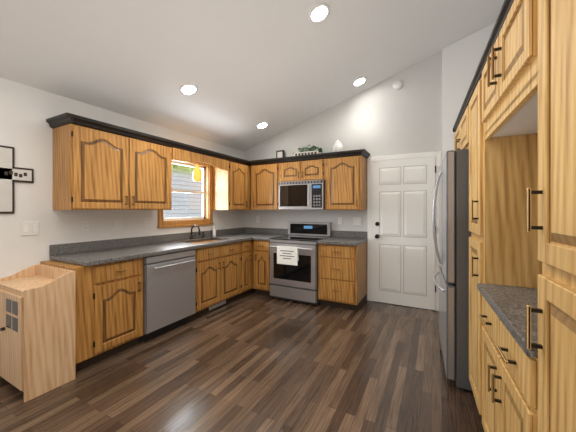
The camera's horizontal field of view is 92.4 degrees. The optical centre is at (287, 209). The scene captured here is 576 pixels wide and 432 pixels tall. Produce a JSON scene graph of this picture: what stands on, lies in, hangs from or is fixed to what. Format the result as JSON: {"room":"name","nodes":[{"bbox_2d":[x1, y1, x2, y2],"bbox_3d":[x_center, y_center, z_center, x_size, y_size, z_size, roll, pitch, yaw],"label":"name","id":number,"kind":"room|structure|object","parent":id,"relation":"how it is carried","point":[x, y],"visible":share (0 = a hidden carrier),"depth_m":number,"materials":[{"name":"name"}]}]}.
{"room":"kitchen","nodes":[
{"label":"kitchen","id":0,"kind":"room"},
{"bbox_2d":[0,77,244,277],"bbox_3d":[-2.365,0.120,2.305,0.100,2.420,6.650,0,0,28],"label":"wall","id":1,"kind":"structure","parent":0,"point":[26,129],"depth_m":2.51,"materials":[{"name":"paint"}]},
{"bbox_2d":[0,145,33,213],"bbox_3d":[-2.318,-0.247,2.257,0.022,0.555,0.370,0,0,28],"label":"picture frame","id":2,"kind":"object","parent":1,"relation":"attached to","point":[11,174],"visible":1,"depth_m":2.28,"materials":[{"name":"black"}]},
{"bbox_2d":[21,221,38,235],"bbox_3d":[-2.247,0.160,2.406,0.009,0.120,0.120,0,0,28],"label":"switch plate","id":3,"kind":"object","parent":1,"relation":"attached to","point":[30,228],"visible":1,"depth_m":2.41,"materials":[{"name":"white plastic"}]},
{"bbox_2d":[81,220,89,231],"bbox_3d":[-2.045,0.160,2.786,0.008,0.115,0.075,0,0,28],"label":"electrical outlet","id":4,"kind":"object","parent":1,"relation":"attached to","point":[85,225],"visible":1,"depth_m":2.78,"materials":[{"name":"white plastic"}]},
{"bbox_2d":[46,112,173,209],"bbox_3d":[-1.776,-0.412,2.899,0.375,0.825,1.089,0,0,28],"label":"upper cabinet","id":5,"kind":"object","parent":1,"relation":"attached to","point":[98,165],"visible":1,"depth_m":2.65,"materials":[{"name":"brown wood"}]},
{"bbox_2d":[172,141,229,170],"bbox_3d":[-1.164,-0.713,3.770,0.105,0.225,1.021,0,0,28],"label":"window valance","id":6,"kind":"object","parent":5,"relation":"attached to","point":[182,152],"visible":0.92,"depth_m":3.65,"materials":[{"name":"brown wood"}]},
{"bbox_2d":[192,164,201,181],"bbox_3d":[-1.222,-0.595,3.708,0.120,0.419,0.117,0,0,28],"label":"light","id":7,"kind":"object","parent":6,"relation":"hanging from","point":[196,177],"visible":0.92,"depth_m":3.67,"materials":[{"name":"yellow plastic"}]},
{"bbox_2d":[115,219,121,229],"bbox_3d":[-1.890,0.160,3.078,0.008,0.115,0.075,0,0,28],"label":"electrical outlet","id":8,"kind":"object","parent":1,"relation":"attached to","point":[118,224],"visible":1,"depth_m":3.07,"materials":[{"name":"white plastic"}]},
{"bbox_2d":[143,217,151,226],"bbox_3d":[-1.726,0.150,3.387,0.008,0.115,0.120,0,0,28],"label":"electrical outlet","id":9,"kind":"object","parent":1,"relation":"attached to","point":[147,222],"visible":1,"depth_m":3.39,"materials":[{"name":"white plastic"}]},
{"bbox_2d":[157,160,213,227],"bbox_3d":[-1.458,-0.268,3.958,0.120,0.995,0.990,0,0,28],"label":"window","id":10,"kind":"structure","parent":1,"relation":"in","point":[163,222],"depth_m":4.13,"materials":[{"name":"brown wood"}]},
{"bbox_2d":[213,156,250,209],"bbox_3d":[-0.840,-0.412,4.661,0.375,0.825,0.852,0,0,28],"label":"upper cabinet","id":11,"kind":"object","parent":1,"relation":"attached to","point":[232,188],"visible":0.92,"depth_m":4.34,"materials":[{"name":"brown wood"}]},
{"bbox_2d":[0,291,483,431],"bbox_3d":[-0.444,1.380,1.284,4.450,0.100,6.650,0,0,28],"label":"floor","id":12,"kind":"structure","parent":0,"point":[253,362],"depth_m":2.14,"materials":[{"name":"brown wood"}]},
{"bbox_2d":[0,264,74,401],"bbox_3d":[-2.026,0.905,2.172,0.617,0.850,0.334,0,0,28],"label":"base cabinet","id":13,"kind":"object","parent":12,"relation":"on","point":[37,330],"visible":1,"depth_m":2.03,"materials":[{"name":"brown wood"}]},
{"bbox_2d":[40,258,142,371],"bbox_3d":[-1.799,0.895,2.580,0.635,0.870,0.588,0,0,28],"label":"base cabinet","id":14,"kind":"object","parent":12,"relation":"on","point":[108,309],"visible":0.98,"depth_m":2.40,"materials":[{"name":"brown wood"}]},
{"bbox_2d":[139,249,195,342],"bbox_3d":[-1.490,0.896,3.120,0.673,0.868,0.644,0,0,28],"label":"dishwasher","id":15,"kind":"object","parent":12,"relation":"on","point":[168,291],"visible":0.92,"depth_m":2.93,"materials":[{"name":"grey metal"}]},
{"bbox_2d":[190,240,239,319],"bbox_3d":[-1.147,0.895,3.805,0.635,0.870,0.878,0,0,28],"label":"base cabinet","id":16,"kind":"object","parent":12,"relation":"on","point":[217,276],"visible":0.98,"depth_m":3.61,"materials":[{"name":"brown wood"}]},
{"bbox_2d":[49,227,256,265],"bbox_3d":[-1.204,0.389,3.671,0.660,0.138,2.942,0,0,28],"label":"countertop","id":17,"kind":"structure","parent":16,"relation":"on","point":[92,253],"depth_m":3.01,"materials":[{"name":"stone"}]},
{"bbox_2d":[190,225,199,239],"bbox_3d":[-1.300,0.315,3.932,0.190,0.210,0.115,0,0,28],"label":"faucet","id":18,"kind":"object","parent":17,"relation":"on","point":[192,236],"visible":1,"depth_m":3.91,"materials":[{"name":"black metal"}]},
{"bbox_2d":[317,231,366,245],"bbox_3d":[0.782,0.389,3.920,0.545,0.138,0.637,0,0,28],"label":"countertop","id":19,"kind":"structure","parent":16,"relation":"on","point":[351,238],"depth_m":4.06,"materials":[{"name":"stone"}]},
{"bbox_2d":[236,240,251,298],"bbox_3d":[-0.876,0.895,4.316,0.635,0.870,0.276,0,0,28],"label":"base cabinet","id":20,"kind":"object","parent":12,"relation":"on","point":[245,265],"visible":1,"depth_m":4.15,"materials":[{"name":"brown wood"}]},
{"bbox_2d":[247,240,255,293],"bbox_3d":[-0.689,0.895,4.719,0.587,0.870,0.607,0,0,28],"label":"base cabinet","id":21,"kind":"object","parent":12,"relation":"on","point":[251,290],"visible":0.07,"depth_m":4.34,"materials":[{"name":"brown wood"}]},
{"bbox_2d":[253,240,269,295],"bbox_3d":[-0.272,0.895,4.482,0.328,0.870,0.635,0,0,28],"label":"base cabinet","id":22,"kind":"object","parent":12,"relation":"on","point":[261,267],"visible":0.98,"depth_m":4.23,"materials":[{"name":"brown wood"}]},
{"bbox_2d":[253,228,287,240],"bbox_3d":[-0.255,0.389,4.458,0.279,0.138,0.662,0,0,28],"label":"countertop","id":23,"kind":"structure","parent":22,"relation":"on","point":[261,233],"depth_m":4.73,"materials":[{"name":"stone"}]},
{"bbox_2d":[269,222,331,304],"bbox_3d":[0.190,0.762,4.191,0.748,1.135,0.715,0,0,28],"label":"range","id":24,"kind":"object","parent":12,"relation":"on","point":[299,283],"visible":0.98,"depth_m":3.96,"materials":[{"name":"grey metal"}]},
{"bbox_2d":[277,246,298,265],"bbox_3d":[-0.006,0.643,3.905,0.330,0.253,0.038,0,0,28],"label":"hanging towel","id":25,"kind":"object","parent":24,"relation":"hanging from","point":[287,255],"visible":0.98,"depth_m":3.88,"materials":[{"name":"fabric"}]},
{"bbox_2d":[318,241,366,310],"bbox_3d":[0.780,0.895,3.922,0.535,0.870,0.635,0,0,28],"label":"drawers","id":26,"kind":"object","parent":12,"relation":"on","point":[342,276],"visible":1,"depth_m":3.68,"materials":[{"name":"brown wood"}]},
{"bbox_2d":[432,149,471,390],"bbox_3d":[1.693,0.443,2.315,0.860,1.775,0.918,0,0,28],"label":"fridge","id":27,"kind":"object","parent":12,"relation":"on","point":[452,182],"visible":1,"depth_m":2.04,"materials":[{"name":"grey metal"}]},
{"bbox_2d":[453,94,470,151],"bbox_3d":[1.784,0.242,2.296,0.683,2.175,0.984,0,0,28],"label":"upper cabinet","id":28,"kind":"object","parent":12,"relation":"on","point":[461,131],"visible":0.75,"depth_m":2.25,"materials":[{"name":"brown wood"}]},
{"bbox_2d":[467,65,541,414],"bbox_3d":[1.479,0.242,1.661,0.664,2.175,0.475,0,0,28],"label":"tall cabinet","id":29,"kind":"object","parent":12,"relation":"on","point":[503,243],"visible":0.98,"depth_m":1.56,"materials":[{"name":"brown wood"}]},
{"bbox_2d":[479,0,537,139],"bbox_3d":[1.206,-0.214,1.088,0.681,1.261,0.841,0,0,28],"label":"upper cabinet","id":30,"kind":"object","parent":29,"relation":"attached to","point":[508,63],"visible":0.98,"depth_m":1.13,"materials":[{"name":"brown wood"}]},
{"bbox_2d":[478,296,537,431],"bbox_3d":[1.202,0.895,1.091,0.690,0.870,0.844,0,0,28],"label":"base cabinet","id":31,"kind":"object","parent":12,"relation":"on","point":[509,385],"visible":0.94,"depth_m":1.12,"materials":[{"name":"brown wood"}]},
{"bbox_2d":[478,283,537,358],"bbox_3d":[1.207,0.438,1.087,0.676,0.040,0.841,0,0,28],"label":"countertop","id":32,"kind":"structure","parent":31,"relation":"on","point":[507,304],"depth_m":1.20,"materials":[{"name":"stone"}]},
{"bbox_2d":[526,0,575,431],"bbox_3d":[0.833,0.242,0.323,0.697,2.175,0.907,0,0,28],"label":"tall cabinet","id":33,"kind":"object","parent":12,"relation":"on","point":[555,310],"visible":1,"depth_m":0.71,"materials":[{"name":"brown wood"}]},
{"bbox_2d":[0,0,503,151],"bbox_3d":[-0.444,-1.811,1.284,4.450,1.524,6.650,0,0,28],"label":"ceiling","id":34,"kind":"structure","parent":0,"point":[245,67],"depth_m":2.73,"materials":[{"name":"paint"}]},
{"bbox_2d":[179,83,197,94],"bbox_3d":[-1.082,-1.319,3.010,0.193,0.078,0.200,0,0,28],"label":"recessed light","id":35,"kind":"object","parent":34,"relation":"in","point":[188,89],"visible":1,"depth_m":3.00,"materials":[{"name":"white paint"}]},
{"bbox_2d":[256,122,267,128],"bbox_3d":[-0.402,-1.319,4.291,0.193,0.078,0.200,0,0,28],"label":"recessed light","id":36,"kind":"object","parent":34,"relation":"in","point":[261,125],"visible":0.98,"depth_m":4.28,"materials":[{"name":"white paint"}]},
{"bbox_2d":[309,3,329,22],"bbox_3d":[0.283,-1.777,2.489,0.193,0.078,0.200,0,0,28],"label":"recessed light","id":37,"kind":"object","parent":34,"relation":"in","point":[318,13],"visible":1,"depth_m":2.48,"materials":[{"name":"white paint"}]},
{"bbox_2d":[352,77,366,86],"bbox_3d":[0.987,-1.777,3.813,0.193,0.078,0.200,0,0,28],"label":"recessed light","id":38,"kind":"object","parent":34,"relation":"in","point":[359,81],"visible":0.96,"depth_m":3.81,"materials":[{"name":"white paint"}]},
{"bbox_2d":[245,22,495,299],"bbox_3d":[1.085,-0.561,4.160,4.450,3.783,0.135,0,0,28],"label":"wall","id":39,"kind":"structure","parent":0,"point":[384,118],"depth_m":3.93,"materials":[{"name":"paint"}]},
{"bbox_2d":[249,158,279,209],"bbox_3d":[-0.315,-0.412,4.652,0.555,0.825,0.375,0,0,28],"label":"upper cabinet","id":40,"kind":"object","parent":39,"relation":"attached to","point":[265,176],"visible":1,"depth_m":4.50,"materials":[{"name":"brown wood"}]},
{"bbox_2d":[276,150,283,157],"bbox_3d":[-0.133,-0.920,4.702,0.150,0.190,0.021,0,0,28],"label":"picture frame","id":41,"kind":"object","parent":40,"relation":"on","point":[279,153],"visible":0.58,"depth_m":4.69,"materials":[{"name":"black"}]},
{"bbox_2d":[278,153,324,181],"bbox_3d":[0.270,-0.635,4.341,0.766,0.380,0.375,0,0,28],"label":"upper cabinet","id":42,"kind":"object","parent":39,"relation":"attached to","point":[303,167],"visible":0.96,"depth_m":4.18,"materials":[{"name":"brown wood"}]},
{"bbox_2d":[278,180,324,209],"bbox_3d":[0.256,-0.223,4.316,0.750,0.435,0.433,0,0,28],"label":"microwave","id":43,"kind":"object","parent":42,"relation":"attached to","point":[302,195],"visible":1,"depth_m":4.15,"materials":[{"name":"silver metal"}]},
{"bbox_2d":[294,150,318,155],"bbox_3d":[0.276,-0.863,4.258,0.410,0.075,0.021,0,0,28],"label":"sign","id":44,"kind":"object","parent":42,"relation":"on","point":[306,153],"visible":0.67,"depth_m":4.24,"materials":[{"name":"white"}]},
{"bbox_2d":[293,145,322,153],"bbox_3d":[0.316,-0.928,4.375,0.507,0.206,0.246,0,0,28],"label":"plant","id":45,"kind":"object","parent":42,"relation":"on","point":[313,147],"visible":0.4,"depth_m":4.33,"materials":[{"name":"green plant"}]},
{"bbox_2d":[338,217,342,224],"bbox_3d":[0.806,0.170,4.264,0.075,0.115,0.008,0,0,28],"label":"electrical outlet","id":46,"kind":"object","parent":39,"relation":"attached to","point":[340,220],"visible":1,"depth_m":4.26,"materials":[{"name":"white plastic"}]},
{"bbox_2d":[324,149,369,209],"bbox_3d":[0.865,-0.412,4.024,0.579,0.825,0.375,0,0,28],"label":"upper cabinet","id":47,"kind":"object","parent":39,"relation":"attached to","point":[345,180],"visible":1,"depth_m":3.89,"materials":[{"name":"brown wood"}]},
{"bbox_2d":[333,140,342,151],"bbox_3d":[0.748,-0.938,4.133,0.160,0.225,0.160,0,0,28],"label":"jar","id":48,"kind":"object","parent":47,"relation":"on","point":[338,146],"visible":0.85,"depth_m":4.07,"materials":[{"name":"white ceramic"}]},
{"bbox_2d":[353,217,360,224],"bbox_3d":[1.036,0.170,4.142,0.120,0.115,0.008,0,0,28],"label":"electrical outlet","id":49,"kind":"object","parent":39,"relation":"attached to","point":[356,221],"visible":1,"depth_m":4.14,"materials":[{"name":"white plastic"}]},
{"bbox_2d":[393,80,402,89],"bbox_3d":[1.534,-1.750,3.864,0.136,0.136,0.034,0,0,28],"label":"smoke detector","id":50,"kind":"object","parent":39,"relation":"attached to","point":[397,84],"visible":0.96,"depth_m":3.85,"materials":[{"name":"white plastic"}]},
{"bbox_2d":[372,157,435,309],"bbox_3d":[1.579,0.311,3.807,0.815,2.022,0.089,0,0,28],"label":"back door","id":51,"kind":"structure","parent":39,"relation":"in","point":[403,259],"depth_m":3.82,"materials":[{"name":"white paint"}]},
{"bbox_2d":[368,151,441,310],"bbox_3d":[1.591,0.279,3.840,0.951,2.103,0.019,0,0,28],"label":"door frame","id":52,"kind":"structure","parent":39,"relation":"attached to","point":[437,155],"depth_m":3.86,"materials":[{"name":"white paint"}]},
{"label":"outside","id":53,"kind":"structure","parent":0,"visible":0},
{"bbox_2d":[164,164,201,217],"bbox_3d":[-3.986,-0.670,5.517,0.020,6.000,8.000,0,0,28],"label":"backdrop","id":54,"kind":"structure","parent":53,"point":[183,184],"depth_m":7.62,"materials":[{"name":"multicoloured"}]}
]}

